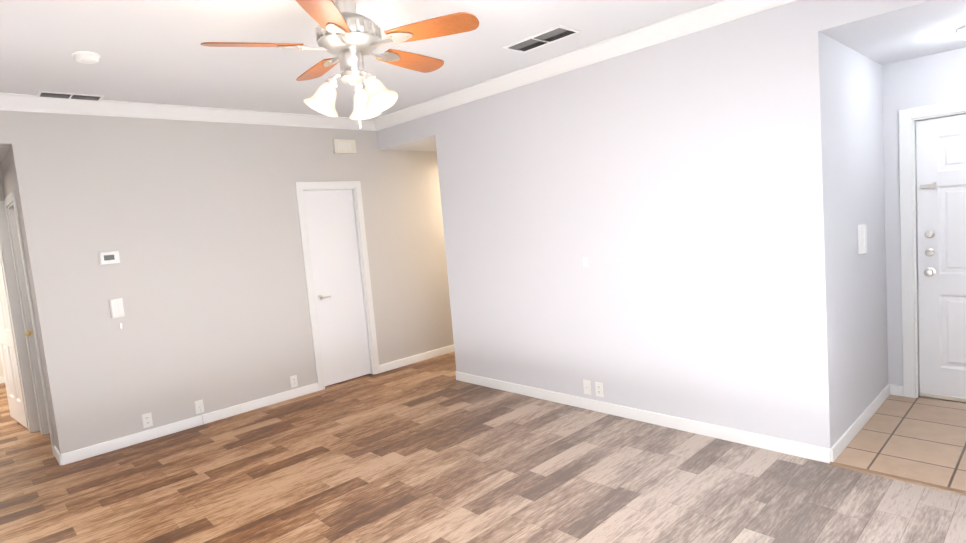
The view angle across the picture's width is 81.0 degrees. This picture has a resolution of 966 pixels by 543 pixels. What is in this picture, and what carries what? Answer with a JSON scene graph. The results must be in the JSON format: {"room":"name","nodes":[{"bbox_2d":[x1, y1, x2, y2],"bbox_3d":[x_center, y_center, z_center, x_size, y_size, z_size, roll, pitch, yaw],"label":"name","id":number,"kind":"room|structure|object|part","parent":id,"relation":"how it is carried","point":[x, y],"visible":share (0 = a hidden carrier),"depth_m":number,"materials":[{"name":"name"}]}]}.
{"room":"empty living room","nodes":[
{"label":"empty living room","id":0,"kind":"room"},
{"bbox_2d":[0,354,3,376],"bbox_3d":[-7.569,0.284,6.159,3.740,2.750,0.120,-10,7,-43],"label":"wall","id":1,"kind":"structure","parent":0,"point":[1,371],"depth_m":7.34,"materials":[{"name":"beige paint"}]},
{"bbox_2d":[0,376,4,383],"bbox_3d":[-7.411,1.607,6.230,3.500,0.085,0.013,-10,7,-43],"label":"baseboard","id":2,"kind":"structure","parent":1,"relation":"attached to","point":[2,380],"depth_m":7.34,"materials":[{"name":"white"}]},
{"bbox_2d":[0,172,4,200],"bbox_3d":[-5.473,0.309,3.943,3.480,2.750,0.120,-10,7,-43],"label":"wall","id":3,"kind":"structure","parent":0,"point":[2,197],"depth_m":5.00,"materials":[{"name":"grey paint"}]},
{"bbox_2d":[0,255,28,428],"bbox_3d":[-4.580,0.468,5.381,0.183,2.000,0.723,-10,7,-43],"label":"bedroom door","id":4,"kind":"structure","parent":3,"relation":"in","point":[9,360],"depth_m":5.35,"materials":[{"name":"white wood"}]},
{"bbox_2d":[0,146,9,163],"bbox_3d":[-4.214,-0.919,4.258,0.935,0.100,1.140,-10,7,-43],"label":"ceiling","id":5,"kind":"structure","parent":0,"point":[4,150],"depth_m":4.35,"materials":[{"name":"white paint"}]},
{"bbox_2d":[0,147,57,448],"bbox_3d":[-3.785,0.092,4.760,0.120,2.750,1.260,-10,7,-43],"label":"wall","id":6,"kind":"structure","parent":0,"point":[8,175],"depth_m":4.38,"materials":[{"name":"grey paint"}]},
{"bbox_2d":[25,330,33,336],"bbox_3d":[-3.731,0.453,4.768,0.173,2.000,0.666,-10,7,-43],"label":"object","id":7,"kind":"structure","parent":6,"relation":"in","point":[28,333],"depth_m":4.91,"materials":[{"name":"gold metal"}]},
{"bbox_2d":[53,445,58,457],"bbox_3d":[-3.307,1.427,4.400,0.013,0.085,0.298,-10,7,-43],"label":"baseboard","id":8,"kind":"structure","parent":6,"relation":"attached to","point":[55,449],"depth_m":4.45,"materials":[{"name":"white wood"}]},
{"bbox_2d":[0,110,453,453],"bbox_3d":[-1.751,-0.219,5.741,6.575,2.850,0.120,-10,7,-43],"label":"wall","id":9,"kind":"structure","parent":0,"point":[196,224],"depth_m":4.91,"materials":[{"name":"grey paint"}]},
{"bbox_2d":[98,251,119,264],"bbox_3d":[-2.961,-0.109,4.488,0.136,0.096,0.028,-10,7,-43],"label":"thermostat","id":10,"kind":"object","parent":9,"relation":"attached to","point":[112,257],"visible":1,"depth_m":4.48,"materials":[{"name":"white plastic"}]},
{"bbox_2d":[109,298,124,328],"bbox_3d":[-2.919,0.341,4.525,0.090,0.247,0.040,-10,7,-43],"label":"intercom","id":11,"kind":"object","parent":9,"relation":"attached to","point":[116,308],"visible":1,"depth_m":4.51,"materials":[{"name":"white plastic"}]},
{"bbox_2d":[142,412,152,427],"bbox_3d":[-2.779,1.233,4.689,0.070,0.115,0.009,-10,7,-43],"label":"electrical outlet","id":12,"kind":"object","parent":9,"relation":"attached to","point":[147,419],"visible":1,"depth_m":4.68,"materials":[{"name":"white plastic"}]},
{"bbox_2d":[0,92,371,130],"bbox_3d":[-2.595,-1.343,4.779,3.840,0.105,0.092,-10,7,-43],"label":"crown molding","id":13,"kind":"structure","parent":9,"relation":"attached to","point":[8,101],"depth_m":4.73,"materials":[{"name":"white wood"}]},
{"bbox_2d":[56,383,318,464],"bbox_3d":[-2.438,1.298,5.011,2.131,0.085,0.013,-10,7,-43],"label":"baseboard","id":14,"kind":"structure","parent":9,"relation":"attached to","point":[104,447],"depth_m":4.84,"materials":[{"name":"white wood"}]},
{"bbox_2d":[194,399,203,424],"bbox_3d":[-2.471,1.237,4.958,0.070,0.214,0.044,-10,7,-43],"label":"electrical outlet","id":15,"kind":"object","parent":9,"relation":"attached to","point":[199,406],"visible":1,"depth_m":4.96,"materials":[{"name":"white plastic"}]},
{"bbox_2d":[290,375,297,387],"bbox_3d":[-1.858,1.081,5.564,0.070,0.115,0.009,-10,7,-43],"label":"electrical outlet","id":16,"kind":"object","parent":9,"relation":"attached to","point":[293,381],"visible":1,"depth_m":5.56,"materials":[{"name":"white plastic"}]},
{"bbox_2d":[303,190,370,385],"bbox_3d":[-1.512,0.157,5.926,0.568,2.007,0.087,-10,7,-43],"label":"closet door","id":17,"kind":"structure","parent":9,"relation":"in","point":[332,235],"depth_m":5.93,"materials":[{"name":"white wood"}]},
{"bbox_2d":[332,139,356,153],"bbox_3d":[-1.445,-1.303,5.908,0.250,0.140,0.042,-10,7,-43],"label":"door chime","id":18,"kind":"object","parent":9,"relation":"attached to","point":[341,146],"visible":1,"depth_m":5.88,"materials":[{"name":"beige plastic"}]},
{"bbox_2d":[379,344,453,372],"bbox_3d":[-0.183,0.913,7.153,2.668,0.085,0.013,-10,7,-43],"label":"baseboard","id":19,"kind":"structure","parent":9,"relation":"attached to","point":[448,349],"depth_m":6.58,"materials":[{"name":"white wood"}]},
{"bbox_2d":[0,0,720,118],"bbox_3d":[-0.697,-1.421,2.755,4.065,0.100,5.640,-10,7,-43],"label":"ceiling","id":20,"kind":"structure","parent":0,"point":[153,51],"depth_m":3.52,"materials":[{"name":"white paint"}]},
{"bbox_2d":[36,91,104,100],"bbox_3d":[-3.057,-1.298,4.196,0.400,0.011,0.160,-10,7,-43],"label":"ceiling vent","id":21,"kind":"object","parent":20,"relation":"in","point":[68,95],"visible":1,"depth_m":4.17,"materials":[{"name":"white metal"}]},
{"bbox_2d":[71,51,100,63],"bbox_3d":[-2.354,-1.266,3.361,0.144,0.042,0.144,-10,7,-43],"label":"smoke detector","id":22,"kind":"object","parent":20,"relation":"attached to","point":[86,57],"visible":0.98,"depth_m":3.32,"materials":[{"name":"white plastic"}]},
{"bbox_2d":[201,0,478,128],"bbox_3d":[-0.638,-1.036,2.766,1.242,0.678,1.238,-10,7,-43],"label":"ceiling fan","id":23,"kind":"object","parent":20,"relation":"hanging from","point":[347,35],"visible":1,"depth_m":2.65,"materials":[{"name":"white"}]},
{"bbox_3d":[-0.644,-1.131,2.719,0.309,0.478,0.309,-10,7,-43],"label":"motor","id":24,"kind":"part","parent":23,"relation":"part of","materials":[{"name":"white metal"}]},
{"bbox_3d":[-0.607,-0.800,2.757,0.012,0.208,0.012,-10,7,-43],"label":"pull chain","id":25,"kind":"part","parent":23,"relation":"part of","materials":[{"name":"white plastic"}]},
{"bbox_2d":[503,25,580,52],"bbox_3d":[0.389,-1.553,3.801,0.220,0.011,0.500,-10,7,-43],"label":"ceiling vent","id":26,"kind":"object","parent":20,"relation":"in","point":[552,35],"visible":0.98,"depth_m":3.78,"materials":[{"name":"white metal"}]},
{"bbox_2d":[390,138,436,151],"bbox_3d":[0.091,-1.536,6.714,2.270,0.100,0.990,-10,7,-43],"label":"ceiling","id":27,"kind":"structure","parent":0,"point":[428,145],"depth_m":6.24,"materials":[{"name":"white paint"}]},
{"bbox_2d":[0,351,965,542],"bbox_3d":[-2.161,1.424,4.402,9.600,0.100,10.500,-10,7,-43],"label":"floor","id":28,"kind":"structure","parent":0,"point":[432,450],"depth_m":3.49,"materials":[{"name":"brown wood"}]},
{"bbox_2d":[829,462,965,495],"bbox_3d":[2.480,1.122,2.824,0.045,0.008,1.320,-10,7,-43],"label":"trim","id":29,"kind":"structure","parent":28,"relation":"on","point":[911,481],"depth_m":3.05,"materials":[{"name":"brown wood"}]},
{"bbox_2d":[834,395,965,490],"bbox_3d":[3.039,1.027,3.356,1.510,0.006,1.320,-10,7,-43],"label":"floor","id":30,"kind":"structure","parent":28,"relation":"on","point":[921,438],"depth_m":3.48,"materials":[{"name":"beige tile"}]},
{"bbox_2d":[377,0,965,448],"bbox_3d":[0.924,-0.314,4.310,0.120,2.850,5.640,-10,7,-43],"label":"wall","id":31,"kind":"structure","parent":0,"point":[691,196],"depth_m":3.70,"materials":[{"name":"white paint"}]},
{"bbox_2d":[372,0,795,130],"bbox_3d":[0.741,-1.564,4.122,0.092,0.105,5.640,-10,7,-43],"label":"crown molding","id":32,"kind":"structure","parent":31,"relation":"attached to","point":[708,16],"depth_m":4.05,"materials":[{"name":"white wood"}]},
{"bbox_2d":[583,257,587,265],"bbox_3d":[0.794,-0.074,4.396,0.008,0.070,0.045,-10,7,-43],"label":"switch plate","id":33,"kind":"object","parent":31,"relation":"attached to","point":[585,261],"visible":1,"depth_m":4.39,"materials":[{"name":"white plastic"}]},
{"bbox_2d":[583,380,590,394],"bbox_3d":[0.831,0.928,4.531,0.016,0.115,0.070,-10,7,-43],"label":"outlet","id":34,"kind":"object","parent":31,"relation":"attached to","point":[587,386],"visible":1,"depth_m":4.53,"materials":[{"name":"white plastic"}]},
{"bbox_2d":[595,382,603,396],"bbox_3d":[0.912,0.928,4.450,0.009,0.115,0.070,-10,7,-43],"label":"electrical outlet","id":35,"kind":"object","parent":31,"relation":"attached to","point":[599,388],"visible":1,"depth_m":4.45,"materials":[{"name":"white plastic"}]},
{"bbox_2d":[456,371,835,462],"bbox_3d":[0.878,1.065,4.509,0.013,0.085,3.356,-10,7,-43],"label":"baseboard","id":36,"kind":"structure","parent":31,"relation":"attached to","point":[817,453],"depth_m":4.02,"materials":[{"name":"white wood"}]},
{"bbox_2d":[858,224,866,253],"bbox_3d":[2.483,-0.213,3.695,0.090,0.190,0.042,-10,7,-43],"label":"light switch","id":37,"kind":"object","parent":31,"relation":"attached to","point":[862,238],"visible":1,"depth_m":3.67,"materials":[{"name":"white plastic"}]},
{"bbox_2d":[832,384,895,457],"bbox_3d":[2.577,0.986,3.805,1.450,0.085,0.030,-10,7,-43],"label":"baseboard","id":38,"kind":"structure","parent":31,"relation":"attached to","point":[890,389],"depth_m":3.76,"materials":[{"name":"white wood"}]},
{"bbox_2d":[957,25,965,39],"bbox_3d":[2.907,-1.368,3.217,0.330,0.093,0.330,-10,7,-43],"label":"light","id":39,"kind":"object","parent":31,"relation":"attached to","point":[961,31],"visible":1,"depth_m":3.26,"materials":[{"name":"white"}]},
{"bbox_2d":[882,47,965,385],"bbox_3d":[3.433,-0.429,3.798,0.120,2.750,1.440,-10,7,-43],"label":"wall","id":40,"kind":"structure","parent":0,"point":[936,78],"depth_m":4.09,"materials":[{"name":"white paint"}]},
{"bbox_2d":[916,114,965,401],"bbox_3d":[3.451,-0.065,3.780,0.111,2.005,0.882,-10,7,-43],"label":"entry door","id":41,"kind":"structure","parent":40,"relation":"in","point":[941,181],"depth_m":4.01,"materials":[{"name":"white wood"}]}
]}

